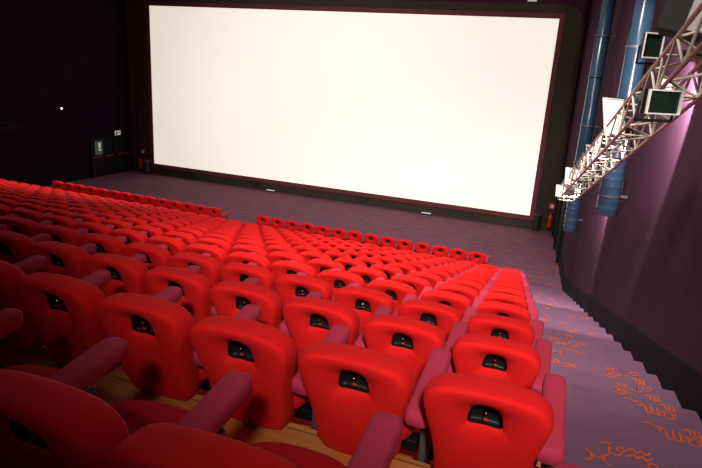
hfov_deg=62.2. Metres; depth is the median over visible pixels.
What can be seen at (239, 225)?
seat
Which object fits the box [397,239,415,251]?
seat
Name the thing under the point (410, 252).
seat
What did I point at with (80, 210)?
seat
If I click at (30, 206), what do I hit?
seat
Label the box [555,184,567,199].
floodlight
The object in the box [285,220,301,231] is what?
seat
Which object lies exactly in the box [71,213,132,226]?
seat
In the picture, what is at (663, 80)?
floodlight
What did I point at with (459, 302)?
seat
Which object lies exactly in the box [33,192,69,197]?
seat
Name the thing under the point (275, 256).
seat
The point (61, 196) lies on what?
seat
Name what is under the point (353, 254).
seat
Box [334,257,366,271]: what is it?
seat
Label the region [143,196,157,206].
seat
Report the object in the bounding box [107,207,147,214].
seat
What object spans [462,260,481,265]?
seat
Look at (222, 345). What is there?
seat
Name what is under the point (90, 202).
seat
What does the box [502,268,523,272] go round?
seat
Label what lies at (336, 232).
seat
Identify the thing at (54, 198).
seat
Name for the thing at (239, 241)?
seat
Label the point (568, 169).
floodlight
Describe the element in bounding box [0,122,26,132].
lighting truss
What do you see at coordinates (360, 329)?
seat cushion
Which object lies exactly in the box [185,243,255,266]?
seat
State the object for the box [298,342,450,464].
seat
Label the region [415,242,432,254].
seat
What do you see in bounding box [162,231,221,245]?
seat
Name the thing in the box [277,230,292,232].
seat
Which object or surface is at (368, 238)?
seat
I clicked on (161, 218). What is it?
seat
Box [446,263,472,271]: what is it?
seat
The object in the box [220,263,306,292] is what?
seat
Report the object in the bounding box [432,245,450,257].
seat
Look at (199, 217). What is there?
seat
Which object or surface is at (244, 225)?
seat
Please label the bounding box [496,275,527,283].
seat
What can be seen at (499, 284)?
seat
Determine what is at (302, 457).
seat cushion
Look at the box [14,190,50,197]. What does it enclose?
seat
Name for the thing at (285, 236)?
seat
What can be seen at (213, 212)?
seat
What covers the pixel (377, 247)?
seat
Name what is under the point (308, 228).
seat
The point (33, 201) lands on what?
seat
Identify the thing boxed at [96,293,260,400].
seat
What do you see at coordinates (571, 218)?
outlet
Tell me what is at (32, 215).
seat
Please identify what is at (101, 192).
seat
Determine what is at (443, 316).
seat
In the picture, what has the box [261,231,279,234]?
seat
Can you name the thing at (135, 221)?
seat
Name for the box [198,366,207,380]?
seat cushion
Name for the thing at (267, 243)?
seat
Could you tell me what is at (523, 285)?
seat
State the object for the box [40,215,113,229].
seat
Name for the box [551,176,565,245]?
door
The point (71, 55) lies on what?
wall
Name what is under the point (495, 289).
seat
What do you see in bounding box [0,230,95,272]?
seat
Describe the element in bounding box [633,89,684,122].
floodlight
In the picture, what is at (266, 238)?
seat
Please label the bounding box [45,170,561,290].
floor
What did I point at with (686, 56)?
lighting truss
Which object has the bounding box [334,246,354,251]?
seat
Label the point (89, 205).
seat
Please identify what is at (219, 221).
seat
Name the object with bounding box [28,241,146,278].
seat
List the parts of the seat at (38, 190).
backrest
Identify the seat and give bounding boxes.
[0,187,13,192]
[0,189,8,195]
[0,195,51,203]
[0,198,52,208]
[0,204,52,216]
[0,216,51,225]
[0,217,87,237]
[0,224,6,230]
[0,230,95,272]
[0,260,110,351]
[0,308,23,338]
[0,369,251,467]
[2,214,16,217]
[3,337,127,396]
[4,186,18,190]
[7,192,53,200]
[8,209,82,222]
[13,255,46,275]
[13,272,181,374]
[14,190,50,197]
[16,203,78,214]
[17,189,33,193]
[22,199,75,208]
[27,196,73,203]
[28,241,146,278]
[30,194,70,200]
[31,233,49,242]
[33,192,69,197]
[35,190,68,195]
[35,225,126,246]
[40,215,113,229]
[43,208,105,220]
[45,203,98,213]
[47,200,93,208]
[48,197,89,204]
[49,195,85,200]
[50,193,83,198]
[52,181,65,190]
[63,183,85,192]
[67,198,103,204]
[68,200,108,207]
[68,204,114,212]
[69,208,122,218]
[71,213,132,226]
[73,221,146,235]
[74,184,97,193]
[77,233,167,255]
[82,198,115,204]
[83,253,200,297]
[85,186,108,195]
[85,201,120,207]
[87,204,127,211]
[90,208,136,216]
[94,212,147,222]
[96,188,109,197]
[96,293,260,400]
[99,201,131,207]
[100,219,161,229]
[103,204,138,210]
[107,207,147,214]
[107,412,402,467]
[108,190,121,199]
[108,228,181,244]
[113,212,158,219]
[116,204,130,207]
[119,192,132,201]
[121,207,156,213]
[121,217,172,225]
[121,242,210,270]
[127,211,147,216]
[131,194,144,204]
[131,225,191,237]
[133,207,147,211]
[136,216,181,223]
[140,211,156,215]
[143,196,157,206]
[144,266,258,323]
[146,236,217,255]
[148,215,169,221]
[148,222,175,232]
[151,210,164,214]
[156,198,170,209]
[160,214,176,219]
[160,220,184,228]
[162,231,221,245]
[168,200,183,211]
[168,213,183,218]
[169,252,257,286]
[170,219,191,226]
[174,213,188,217]
[175,228,203,239]
[179,218,196,223]
[181,203,195,212]
[184,225,209,235]
[185,217,201,222]
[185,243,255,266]
[190,216,205,220]
[190,316,350,429]
[192,223,214,231]
[194,205,209,215]
[196,237,253,254]
[198,221,217,228]
[203,233,233,246]
[204,220,220,226]
[207,207,230,220]
[208,219,223,224]
[210,230,236,241]
[210,281,322,336]
[215,227,237,236]
[219,225,238,233]
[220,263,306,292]
[222,223,240,230]
[224,222,241,227]
[226,252,296,270]
[231,244,267,257]
[234,239,265,249]
[236,235,263,243]
[238,232,262,239]
[239,229,261,235]
[241,225,259,229]
[241,227,260,232]
[256,215,271,226]
[260,228,277,232]
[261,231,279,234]
[262,233,283,238]
[263,236,286,241]
[264,240,291,247]
[265,245,297,254]
[267,251,305,264]
[270,218,286,228]
[270,260,338,281]
[275,274,359,306]
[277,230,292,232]
[279,232,296,235]
[282,234,301,238]
[283,297,391,350]
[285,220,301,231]
[285,237,305,242]
[289,241,312,247]
[293,245,320,254]
[296,233,310,236]
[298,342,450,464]
[299,251,331,263]
[300,223,316,234]
[300,235,316,238]
[304,238,321,242]
[307,259,362,277]
[310,241,330,246]
[315,236,328,239]
[315,245,339,252]
[316,225,332,237]
[317,270,384,297]
[320,239,336,242]
[323,251,351,260]
[327,242,345,246]
[328,237,341,239]
[331,228,348,240]
[334,239,348,242]
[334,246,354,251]
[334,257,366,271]
[334,286,416,327]
[341,242,356,246]
[343,250,367,258]
[347,231,364,243]
[347,266,402,287]
[350,246,368,251]
[353,243,367,246]
[355,256,383,267]
[359,250,380,256]
[363,246,378,250]
[363,314,467,382]
[364,234,381,246]
[367,279,432,312]
[370,264,414,279]
[371,256,396,264]
[373,250,391,255]
[374,246,388,250]
[380,236,398,249]
[384,250,401,255]
[385,255,407,262]
[387,262,426,274]
[391,275,444,298]
[393,250,408,254]
[396,254,416,260]
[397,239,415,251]
[398,299,477,343]
[401,250,416,253]
[401,261,435,270]
[406,254,428,259]
[408,271,453,288]
[412,260,440,268]
[414,254,435,258]
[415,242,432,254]
[420,269,459,281]
[420,290,483,317]
[421,259,447,266]
[423,372,566,467]
[429,258,452,264]
[431,266,464,277]
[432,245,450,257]
[435,283,488,303]
[436,257,456,262]
[439,265,468,273]
[440,257,460,261]
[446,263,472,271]
[447,279,491,294]
[450,248,469,260]
[452,262,476,269]
[452,334,551,394]
[455,275,494,288]
[457,261,479,267]
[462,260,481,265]
[462,272,496,283]
[467,270,498,279]
[468,314,543,348]
[469,251,489,264]
[471,268,499,275]
[475,267,500,273]
[477,301,538,324]
[478,265,501,271]
[482,264,502,269]
[483,293,534,309]
[488,286,532,299]
[492,282,529,292]
[494,278,528,287]
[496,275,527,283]
[498,273,525,279]
[500,271,525,277]
[501,269,524,274]
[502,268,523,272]
[552,462,581,467]
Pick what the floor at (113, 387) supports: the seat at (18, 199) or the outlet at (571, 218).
the seat at (18, 199)
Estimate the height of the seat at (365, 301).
0.886 m
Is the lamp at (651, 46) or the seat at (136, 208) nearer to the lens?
the lamp at (651, 46)
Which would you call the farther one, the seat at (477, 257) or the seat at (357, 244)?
the seat at (477, 257)
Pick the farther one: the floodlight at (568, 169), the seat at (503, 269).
the seat at (503, 269)
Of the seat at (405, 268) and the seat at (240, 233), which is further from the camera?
the seat at (240, 233)
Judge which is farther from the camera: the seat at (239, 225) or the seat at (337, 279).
the seat at (239, 225)
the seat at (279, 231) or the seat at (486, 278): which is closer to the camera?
the seat at (486, 278)
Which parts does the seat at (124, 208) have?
backrest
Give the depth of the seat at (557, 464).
1.66 m
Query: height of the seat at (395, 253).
0.886 m
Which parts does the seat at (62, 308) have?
backrest, armrest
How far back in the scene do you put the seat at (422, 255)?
14.54 m
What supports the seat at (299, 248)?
on the floor at (113, 387)
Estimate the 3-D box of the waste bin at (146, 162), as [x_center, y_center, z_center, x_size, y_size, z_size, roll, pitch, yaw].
[-10.917,-3.585,31.113,0.310,0.750,0.310,9,17,19]
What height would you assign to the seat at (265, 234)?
0.886 m
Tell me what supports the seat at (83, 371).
on the floor at (113, 387)
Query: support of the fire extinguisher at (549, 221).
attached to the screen
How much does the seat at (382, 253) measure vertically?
0.886 m
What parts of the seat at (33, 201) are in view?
backrest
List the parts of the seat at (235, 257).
backrest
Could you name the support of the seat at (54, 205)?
on the floor at (113, 387)
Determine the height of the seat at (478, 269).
0.886 m
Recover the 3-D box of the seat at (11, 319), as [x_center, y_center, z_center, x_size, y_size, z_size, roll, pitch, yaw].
[-1.753,0.575,2.235,0.563,0.886,0.730,9,17,18]
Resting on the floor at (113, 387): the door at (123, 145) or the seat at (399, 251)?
the seat at (399, 251)
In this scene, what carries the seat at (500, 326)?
on the floor at (113, 387)
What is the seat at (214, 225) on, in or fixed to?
on the floor at (113, 387)
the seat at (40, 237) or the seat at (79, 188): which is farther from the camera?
the seat at (79, 188)
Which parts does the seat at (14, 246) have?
backrest, armrest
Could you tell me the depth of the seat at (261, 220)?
19.84 m
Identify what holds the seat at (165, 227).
on the floor at (113, 387)
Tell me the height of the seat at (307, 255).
0.886 m
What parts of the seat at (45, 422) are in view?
backrest, armrest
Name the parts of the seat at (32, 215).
backrest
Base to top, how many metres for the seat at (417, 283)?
0.886 m
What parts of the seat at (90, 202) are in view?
backrest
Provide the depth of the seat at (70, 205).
11.34 m
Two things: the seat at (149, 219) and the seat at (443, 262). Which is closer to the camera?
the seat at (149, 219)
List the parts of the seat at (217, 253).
backrest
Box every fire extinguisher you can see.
[139,157,142,168]
[546,213,553,227]
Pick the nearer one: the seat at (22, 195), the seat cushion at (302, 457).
the seat cushion at (302, 457)
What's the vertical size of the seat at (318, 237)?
0.886 m
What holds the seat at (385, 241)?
on the floor at (113, 387)
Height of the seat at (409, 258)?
0.886 m
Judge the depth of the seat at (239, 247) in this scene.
7.54 m
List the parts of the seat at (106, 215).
backrest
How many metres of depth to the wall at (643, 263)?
8.38 m
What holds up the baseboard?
attached to the wall at (643, 263)
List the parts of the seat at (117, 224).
backrest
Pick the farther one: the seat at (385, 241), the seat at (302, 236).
the seat at (385, 241)
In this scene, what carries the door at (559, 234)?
in the wall at (643, 263)
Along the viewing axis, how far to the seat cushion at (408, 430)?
2.65 m
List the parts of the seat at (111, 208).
backrest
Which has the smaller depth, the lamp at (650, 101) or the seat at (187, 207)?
the lamp at (650, 101)
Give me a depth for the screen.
26.21 m
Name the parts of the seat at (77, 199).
backrest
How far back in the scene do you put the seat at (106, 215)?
9.71 m
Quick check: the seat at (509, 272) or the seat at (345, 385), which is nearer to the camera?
the seat at (345, 385)
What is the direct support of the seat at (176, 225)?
on the floor at (113, 387)
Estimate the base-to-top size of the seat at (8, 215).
0.886 m
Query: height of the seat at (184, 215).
0.886 m
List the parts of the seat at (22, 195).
backrest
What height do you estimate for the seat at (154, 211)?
0.886 m
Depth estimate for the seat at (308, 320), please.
3.68 m
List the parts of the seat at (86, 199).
backrest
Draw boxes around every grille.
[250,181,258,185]
[357,196,367,201]
[461,211,472,216]
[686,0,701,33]
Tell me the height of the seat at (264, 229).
0.886 m
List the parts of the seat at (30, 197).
backrest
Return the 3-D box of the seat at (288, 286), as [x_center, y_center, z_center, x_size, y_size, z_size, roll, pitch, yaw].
[-0.305,0.723,5.261,0.563,0.886,0.730,9,17,18]
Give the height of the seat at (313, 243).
0.886 m
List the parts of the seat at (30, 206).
backrest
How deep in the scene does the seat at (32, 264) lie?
3.81 m
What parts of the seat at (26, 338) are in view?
backrest, armrest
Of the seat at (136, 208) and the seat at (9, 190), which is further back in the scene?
the seat at (136, 208)
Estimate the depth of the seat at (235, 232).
11.46 m
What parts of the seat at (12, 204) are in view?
backrest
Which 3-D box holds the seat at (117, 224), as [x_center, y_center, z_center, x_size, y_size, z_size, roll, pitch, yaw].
[-3.274,0.165,8.697,0.563,0.886,0.730,9,17,18]
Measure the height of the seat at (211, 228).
0.886 m
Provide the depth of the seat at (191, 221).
13.06 m
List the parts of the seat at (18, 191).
backrest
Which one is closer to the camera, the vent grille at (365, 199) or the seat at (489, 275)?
the seat at (489, 275)
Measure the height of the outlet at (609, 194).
1.826 m
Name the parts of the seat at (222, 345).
backrest, seat frame, armrest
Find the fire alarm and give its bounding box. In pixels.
[549,203,554,208]
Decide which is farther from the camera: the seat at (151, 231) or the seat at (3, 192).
the seat at (3, 192)
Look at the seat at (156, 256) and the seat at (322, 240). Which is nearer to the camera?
the seat at (156, 256)
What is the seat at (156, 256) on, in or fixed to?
on the floor at (113, 387)
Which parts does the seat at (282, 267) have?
backrest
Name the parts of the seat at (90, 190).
backrest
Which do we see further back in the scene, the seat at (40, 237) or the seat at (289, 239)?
the seat at (289, 239)
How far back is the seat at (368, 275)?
6.98 m
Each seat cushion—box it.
[3,365,86,388]
[111,400,188,434]
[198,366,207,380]
[251,442,345,467]
[294,349,308,408]
[356,326,362,339]
[402,382,416,440]
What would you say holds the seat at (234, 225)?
on the floor at (113, 387)
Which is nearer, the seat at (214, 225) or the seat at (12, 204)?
the seat at (12, 204)
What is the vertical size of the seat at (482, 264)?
0.886 m
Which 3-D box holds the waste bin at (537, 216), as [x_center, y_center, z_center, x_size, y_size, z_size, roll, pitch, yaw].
[7.852,-0.497,24.616,0.310,0.750,0.310,9,17,19]
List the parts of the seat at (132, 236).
backrest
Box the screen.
[134,0,584,231]
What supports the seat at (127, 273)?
on the floor at (113, 387)
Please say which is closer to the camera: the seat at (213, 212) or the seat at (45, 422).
the seat at (45, 422)
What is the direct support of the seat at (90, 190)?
on the floor at (113, 387)
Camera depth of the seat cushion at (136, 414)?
2.06 m
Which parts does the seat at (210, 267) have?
backrest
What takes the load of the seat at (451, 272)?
on the floor at (113, 387)
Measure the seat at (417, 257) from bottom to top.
0.886 m
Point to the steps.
(619, 414)
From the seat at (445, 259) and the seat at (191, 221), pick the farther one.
the seat at (445, 259)
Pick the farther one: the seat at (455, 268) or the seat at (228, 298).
the seat at (455, 268)
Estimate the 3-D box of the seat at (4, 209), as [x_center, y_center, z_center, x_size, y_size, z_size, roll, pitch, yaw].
[-4.590,-0.036,8.017,0.563,0.886,0.730,9,17,18]
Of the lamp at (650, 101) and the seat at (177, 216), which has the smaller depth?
the lamp at (650, 101)
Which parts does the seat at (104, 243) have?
backrest, armrest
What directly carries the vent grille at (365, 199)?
attached to the screen
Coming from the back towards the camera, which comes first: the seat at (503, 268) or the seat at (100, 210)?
the seat at (503, 268)
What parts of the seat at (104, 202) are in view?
backrest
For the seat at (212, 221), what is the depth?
14.13 m
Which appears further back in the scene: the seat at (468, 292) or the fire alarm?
the fire alarm
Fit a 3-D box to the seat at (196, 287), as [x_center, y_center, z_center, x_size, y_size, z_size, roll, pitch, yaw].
[-1.112,0.609,4.393,0.563,0.886,0.730,9,17,18]
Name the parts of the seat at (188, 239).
backrest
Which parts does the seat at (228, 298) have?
backrest, armrest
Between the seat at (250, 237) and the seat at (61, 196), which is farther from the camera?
the seat at (61, 196)
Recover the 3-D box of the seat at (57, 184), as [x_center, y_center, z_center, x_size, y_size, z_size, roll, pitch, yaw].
[-11.518,-1.735,23.356,0.630,0.886,0.730,9,17,18]
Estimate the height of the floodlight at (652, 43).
0.500 m
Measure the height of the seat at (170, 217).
0.886 m
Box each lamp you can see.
[638,89,680,113]
[639,32,662,58]
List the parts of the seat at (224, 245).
backrest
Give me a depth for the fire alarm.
24.41 m
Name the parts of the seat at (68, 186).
backrest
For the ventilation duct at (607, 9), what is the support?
attached to the wall at (643, 263)
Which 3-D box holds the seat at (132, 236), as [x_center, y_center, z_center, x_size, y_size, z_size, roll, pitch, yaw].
[-2.553,0.313,7.262,0.563,0.886,0.730,9,17,18]
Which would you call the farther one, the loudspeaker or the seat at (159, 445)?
the loudspeaker
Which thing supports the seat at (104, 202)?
on the floor at (113, 387)
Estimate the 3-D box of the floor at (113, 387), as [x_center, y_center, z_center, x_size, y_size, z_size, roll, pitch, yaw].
[-7.893,-0.255,12.123,23.553,5.558,20.483,9,17,19]
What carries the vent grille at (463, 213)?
attached to the screen
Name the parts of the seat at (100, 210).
backrest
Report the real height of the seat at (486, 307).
0.886 m
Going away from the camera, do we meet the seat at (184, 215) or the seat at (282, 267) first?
the seat at (282, 267)
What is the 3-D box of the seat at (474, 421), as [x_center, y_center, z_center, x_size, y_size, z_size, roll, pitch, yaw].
[0.627,0.932,2.580,0.563,0.886,0.730,9,17,18]
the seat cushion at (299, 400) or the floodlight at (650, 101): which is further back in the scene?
the floodlight at (650, 101)
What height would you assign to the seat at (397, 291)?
0.886 m
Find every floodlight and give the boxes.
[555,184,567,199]
[564,167,581,186]
[577,173,597,182]
[586,144,603,172]
[602,97,635,138]
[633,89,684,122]
[635,32,664,86]
[660,78,673,89]
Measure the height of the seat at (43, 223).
0.886 m
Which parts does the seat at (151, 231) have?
backrest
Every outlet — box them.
[563,164,586,232]
[595,136,630,216]
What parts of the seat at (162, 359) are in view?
backrest, seat frame, armrest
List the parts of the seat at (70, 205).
backrest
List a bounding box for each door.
[89,136,115,177]
[114,134,132,173]
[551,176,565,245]
[553,190,568,263]
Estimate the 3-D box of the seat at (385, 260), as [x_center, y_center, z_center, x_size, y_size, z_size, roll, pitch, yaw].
[0.676,0.769,10.736,0.563,0.886,0.730,9,17,18]
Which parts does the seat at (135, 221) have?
backrest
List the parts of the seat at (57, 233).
backrest, armrest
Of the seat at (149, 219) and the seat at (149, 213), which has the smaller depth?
the seat at (149, 219)
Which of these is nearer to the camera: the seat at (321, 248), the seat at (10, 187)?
the seat at (321, 248)
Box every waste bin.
[143,160,149,173]
[532,213,541,231]
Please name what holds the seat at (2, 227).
on the floor at (113, 387)
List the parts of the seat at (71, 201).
backrest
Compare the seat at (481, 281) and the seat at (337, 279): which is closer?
the seat at (337, 279)
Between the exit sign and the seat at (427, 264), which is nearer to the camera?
the seat at (427, 264)
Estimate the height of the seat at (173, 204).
0.886 m
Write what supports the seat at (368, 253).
on the floor at (113, 387)
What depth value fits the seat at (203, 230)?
10.38 m
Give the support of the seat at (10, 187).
on the floor at (113, 387)
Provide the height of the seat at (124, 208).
0.886 m
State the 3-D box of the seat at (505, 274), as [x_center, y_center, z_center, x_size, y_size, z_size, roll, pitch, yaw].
[3.309,1.172,12.096,0.563,0.886,0.730,9,17,18]
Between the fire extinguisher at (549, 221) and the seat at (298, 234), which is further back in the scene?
the fire extinguisher at (549, 221)
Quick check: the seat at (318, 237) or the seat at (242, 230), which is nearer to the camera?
the seat at (242, 230)
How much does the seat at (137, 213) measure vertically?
0.886 m
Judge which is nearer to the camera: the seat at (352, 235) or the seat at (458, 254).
the seat at (458, 254)
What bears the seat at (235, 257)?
on the floor at (113, 387)
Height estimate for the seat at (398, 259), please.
0.886 m
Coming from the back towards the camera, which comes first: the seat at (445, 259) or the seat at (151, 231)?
the seat at (445, 259)
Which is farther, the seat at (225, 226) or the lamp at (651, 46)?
the seat at (225, 226)
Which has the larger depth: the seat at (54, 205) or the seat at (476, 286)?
the seat at (54, 205)
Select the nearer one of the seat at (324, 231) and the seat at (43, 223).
the seat at (43, 223)
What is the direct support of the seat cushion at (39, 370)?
on the seat at (83, 371)
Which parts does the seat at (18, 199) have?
backrest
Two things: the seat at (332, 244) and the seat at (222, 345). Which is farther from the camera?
the seat at (332, 244)
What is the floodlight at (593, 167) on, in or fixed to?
hanging from the lighting truss at (686, 56)
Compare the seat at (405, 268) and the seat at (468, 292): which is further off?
the seat at (405, 268)
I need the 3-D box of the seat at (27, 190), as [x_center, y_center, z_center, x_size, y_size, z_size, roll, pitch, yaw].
[-8.194,-0.777,15.190,0.563,0.886,0.730,9,17,18]
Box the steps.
[529,285,701,467]
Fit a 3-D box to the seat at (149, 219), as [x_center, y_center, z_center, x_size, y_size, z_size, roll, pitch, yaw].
[-3.697,0.044,11.188,0.563,0.886,0.730,9,17,18]
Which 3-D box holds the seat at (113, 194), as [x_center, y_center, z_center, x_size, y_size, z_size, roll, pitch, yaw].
[-8.884,-1.284,22.381,0.563,0.886,0.730,9,17,18]
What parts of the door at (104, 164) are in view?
notice panel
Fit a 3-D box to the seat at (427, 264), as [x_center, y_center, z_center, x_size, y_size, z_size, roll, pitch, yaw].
[1.483,0.883,11.605,0.563,0.886,0.730,9,17,18]
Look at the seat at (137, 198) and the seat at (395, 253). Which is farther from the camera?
the seat at (137, 198)
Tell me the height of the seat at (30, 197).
0.886 m
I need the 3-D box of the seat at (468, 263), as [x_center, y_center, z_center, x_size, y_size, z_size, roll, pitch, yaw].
[2.886,1.051,14.588,0.563,0.886,0.730,9,17,18]
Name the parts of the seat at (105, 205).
backrest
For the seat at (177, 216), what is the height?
0.886 m
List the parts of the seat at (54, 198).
backrest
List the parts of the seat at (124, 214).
backrest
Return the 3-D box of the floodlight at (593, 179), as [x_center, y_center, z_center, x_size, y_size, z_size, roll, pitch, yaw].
[4.526,-1.063,11.172,0.402,0.230,0.176,-1,17,-15]
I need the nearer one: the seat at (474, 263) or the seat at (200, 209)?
the seat at (474, 263)
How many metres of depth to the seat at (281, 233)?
14.64 m
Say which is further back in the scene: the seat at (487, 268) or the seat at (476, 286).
the seat at (487, 268)
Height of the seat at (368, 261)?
0.886 m
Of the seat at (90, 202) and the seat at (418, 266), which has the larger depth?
the seat at (90, 202)
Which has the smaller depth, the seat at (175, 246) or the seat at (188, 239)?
the seat at (175, 246)
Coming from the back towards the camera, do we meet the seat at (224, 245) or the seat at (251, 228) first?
the seat at (251, 228)
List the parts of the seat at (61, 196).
backrest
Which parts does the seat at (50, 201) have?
backrest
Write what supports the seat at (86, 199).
on the floor at (113, 387)
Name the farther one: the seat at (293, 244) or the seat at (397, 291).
the seat at (293, 244)
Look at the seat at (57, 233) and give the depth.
5.79 m
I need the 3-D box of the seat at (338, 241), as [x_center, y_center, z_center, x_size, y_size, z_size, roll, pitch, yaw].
[-0.170,0.527,15.720,0.563,0.886,0.730,9,17,18]
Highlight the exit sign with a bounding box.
[114,130,120,135]
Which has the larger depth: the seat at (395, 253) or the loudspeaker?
the seat at (395, 253)
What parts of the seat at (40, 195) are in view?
backrest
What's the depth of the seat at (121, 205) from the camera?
15.07 m
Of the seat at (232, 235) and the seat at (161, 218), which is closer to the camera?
the seat at (232, 235)
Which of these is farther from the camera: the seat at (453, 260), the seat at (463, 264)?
the seat at (453, 260)
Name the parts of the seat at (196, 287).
backrest, armrest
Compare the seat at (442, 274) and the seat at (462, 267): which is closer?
the seat at (442, 274)
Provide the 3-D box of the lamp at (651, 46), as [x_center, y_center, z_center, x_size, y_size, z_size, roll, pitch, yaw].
[2.861,-1.791,5.541,0.183,0.230,0.164,9,17,19]
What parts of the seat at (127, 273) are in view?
backrest, armrest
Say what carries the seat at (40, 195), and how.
on the floor at (113, 387)
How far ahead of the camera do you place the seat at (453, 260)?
15.41 m
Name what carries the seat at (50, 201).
on the floor at (113, 387)
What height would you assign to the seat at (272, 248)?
0.886 m
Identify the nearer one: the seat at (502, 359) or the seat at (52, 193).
the seat at (502, 359)
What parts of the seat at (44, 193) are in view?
backrest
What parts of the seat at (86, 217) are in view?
backrest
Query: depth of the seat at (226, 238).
8.96 m
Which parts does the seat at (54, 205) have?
backrest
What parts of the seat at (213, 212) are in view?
backrest, armrest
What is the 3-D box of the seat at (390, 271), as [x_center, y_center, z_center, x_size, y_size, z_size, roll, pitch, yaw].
[0.589,0.803,8.433,0.563,0.886,0.730,9,17,18]
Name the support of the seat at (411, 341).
on the floor at (113, 387)
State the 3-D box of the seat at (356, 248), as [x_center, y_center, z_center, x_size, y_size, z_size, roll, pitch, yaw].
[0.253,0.648,13.228,0.563,0.886,0.730,9,17,18]
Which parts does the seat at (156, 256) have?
backrest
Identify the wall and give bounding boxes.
[0,0,132,186]
[126,0,590,215]
[560,0,701,373]
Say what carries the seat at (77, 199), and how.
on the floor at (113, 387)
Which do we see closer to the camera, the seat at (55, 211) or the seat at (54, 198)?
the seat at (55, 211)
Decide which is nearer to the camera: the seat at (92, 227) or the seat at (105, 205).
the seat at (92, 227)
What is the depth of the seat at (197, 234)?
9.13 m
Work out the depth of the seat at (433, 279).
7.83 m
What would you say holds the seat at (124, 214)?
on the floor at (113, 387)
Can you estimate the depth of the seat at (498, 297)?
6.41 m
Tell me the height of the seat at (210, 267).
0.886 m
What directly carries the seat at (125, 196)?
on the floor at (113, 387)
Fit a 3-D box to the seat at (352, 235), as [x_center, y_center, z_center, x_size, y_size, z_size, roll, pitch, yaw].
[0.223,0.278,19.007,0.563,0.886,0.730,9,17,18]
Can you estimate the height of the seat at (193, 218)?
0.886 m
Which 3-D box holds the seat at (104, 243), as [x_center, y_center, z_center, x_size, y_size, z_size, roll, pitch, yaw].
[-2.342,0.374,6.016,0.563,0.886,0.730,9,17,18]
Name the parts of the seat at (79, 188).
backrest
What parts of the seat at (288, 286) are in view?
backrest, armrest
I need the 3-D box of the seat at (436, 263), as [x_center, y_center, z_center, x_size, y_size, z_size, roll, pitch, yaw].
[1.781,0.910,12.662,0.563,0.886,0.730,9,17,18]
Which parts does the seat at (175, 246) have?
backrest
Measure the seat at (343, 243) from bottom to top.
0.886 m
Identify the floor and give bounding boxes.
[0,344,540,467]
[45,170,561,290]
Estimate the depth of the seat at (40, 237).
5.26 m
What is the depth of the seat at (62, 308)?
3.01 m
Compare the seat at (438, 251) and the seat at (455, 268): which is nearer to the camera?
the seat at (455, 268)
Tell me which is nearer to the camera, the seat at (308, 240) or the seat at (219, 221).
the seat at (308, 240)
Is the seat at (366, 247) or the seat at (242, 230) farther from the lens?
the seat at (366, 247)
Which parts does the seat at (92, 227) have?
backrest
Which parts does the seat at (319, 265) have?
backrest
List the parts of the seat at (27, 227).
backrest, armrest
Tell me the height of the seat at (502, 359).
0.886 m
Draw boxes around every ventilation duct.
[563,0,615,232]
[595,0,656,216]
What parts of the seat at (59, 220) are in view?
backrest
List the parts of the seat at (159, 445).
backrest, armrest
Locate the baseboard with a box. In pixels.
[558,255,701,421]
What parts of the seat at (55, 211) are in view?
backrest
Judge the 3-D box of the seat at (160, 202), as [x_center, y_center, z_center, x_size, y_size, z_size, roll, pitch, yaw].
[-6.803,-0.927,21.610,0.563,0.886,0.730,9,17,18]
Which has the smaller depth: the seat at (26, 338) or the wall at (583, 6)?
the seat at (26, 338)
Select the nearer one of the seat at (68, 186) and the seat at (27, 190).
the seat at (27, 190)
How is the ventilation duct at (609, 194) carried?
attached to the wall at (643, 263)
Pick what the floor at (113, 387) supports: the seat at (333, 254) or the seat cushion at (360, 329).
the seat at (333, 254)
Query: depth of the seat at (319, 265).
7.17 m
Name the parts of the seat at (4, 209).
backrest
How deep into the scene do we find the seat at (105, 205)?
13.83 m
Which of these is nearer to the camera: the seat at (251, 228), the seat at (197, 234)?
the seat at (197, 234)
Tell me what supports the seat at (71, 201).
on the floor at (113, 387)
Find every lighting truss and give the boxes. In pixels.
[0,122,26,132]
[558,2,701,201]
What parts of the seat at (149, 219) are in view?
backrest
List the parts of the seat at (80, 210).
backrest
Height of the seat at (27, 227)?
0.886 m
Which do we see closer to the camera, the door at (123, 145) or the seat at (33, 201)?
the seat at (33, 201)
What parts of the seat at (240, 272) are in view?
backrest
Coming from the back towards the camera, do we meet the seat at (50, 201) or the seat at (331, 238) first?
the seat at (331, 238)
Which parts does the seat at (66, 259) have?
backrest, armrest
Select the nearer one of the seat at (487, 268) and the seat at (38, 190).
the seat at (487, 268)
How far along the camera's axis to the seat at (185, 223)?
11.82 m
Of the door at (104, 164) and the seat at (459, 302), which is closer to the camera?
the seat at (459, 302)
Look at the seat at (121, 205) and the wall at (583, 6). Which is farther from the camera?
the wall at (583, 6)
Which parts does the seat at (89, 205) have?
backrest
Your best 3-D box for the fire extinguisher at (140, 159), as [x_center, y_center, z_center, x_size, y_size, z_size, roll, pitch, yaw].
[-11.346,-3.852,31.379,0.226,0.662,0.244,-3,17,-21]
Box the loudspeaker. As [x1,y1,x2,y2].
[656,0,701,42]

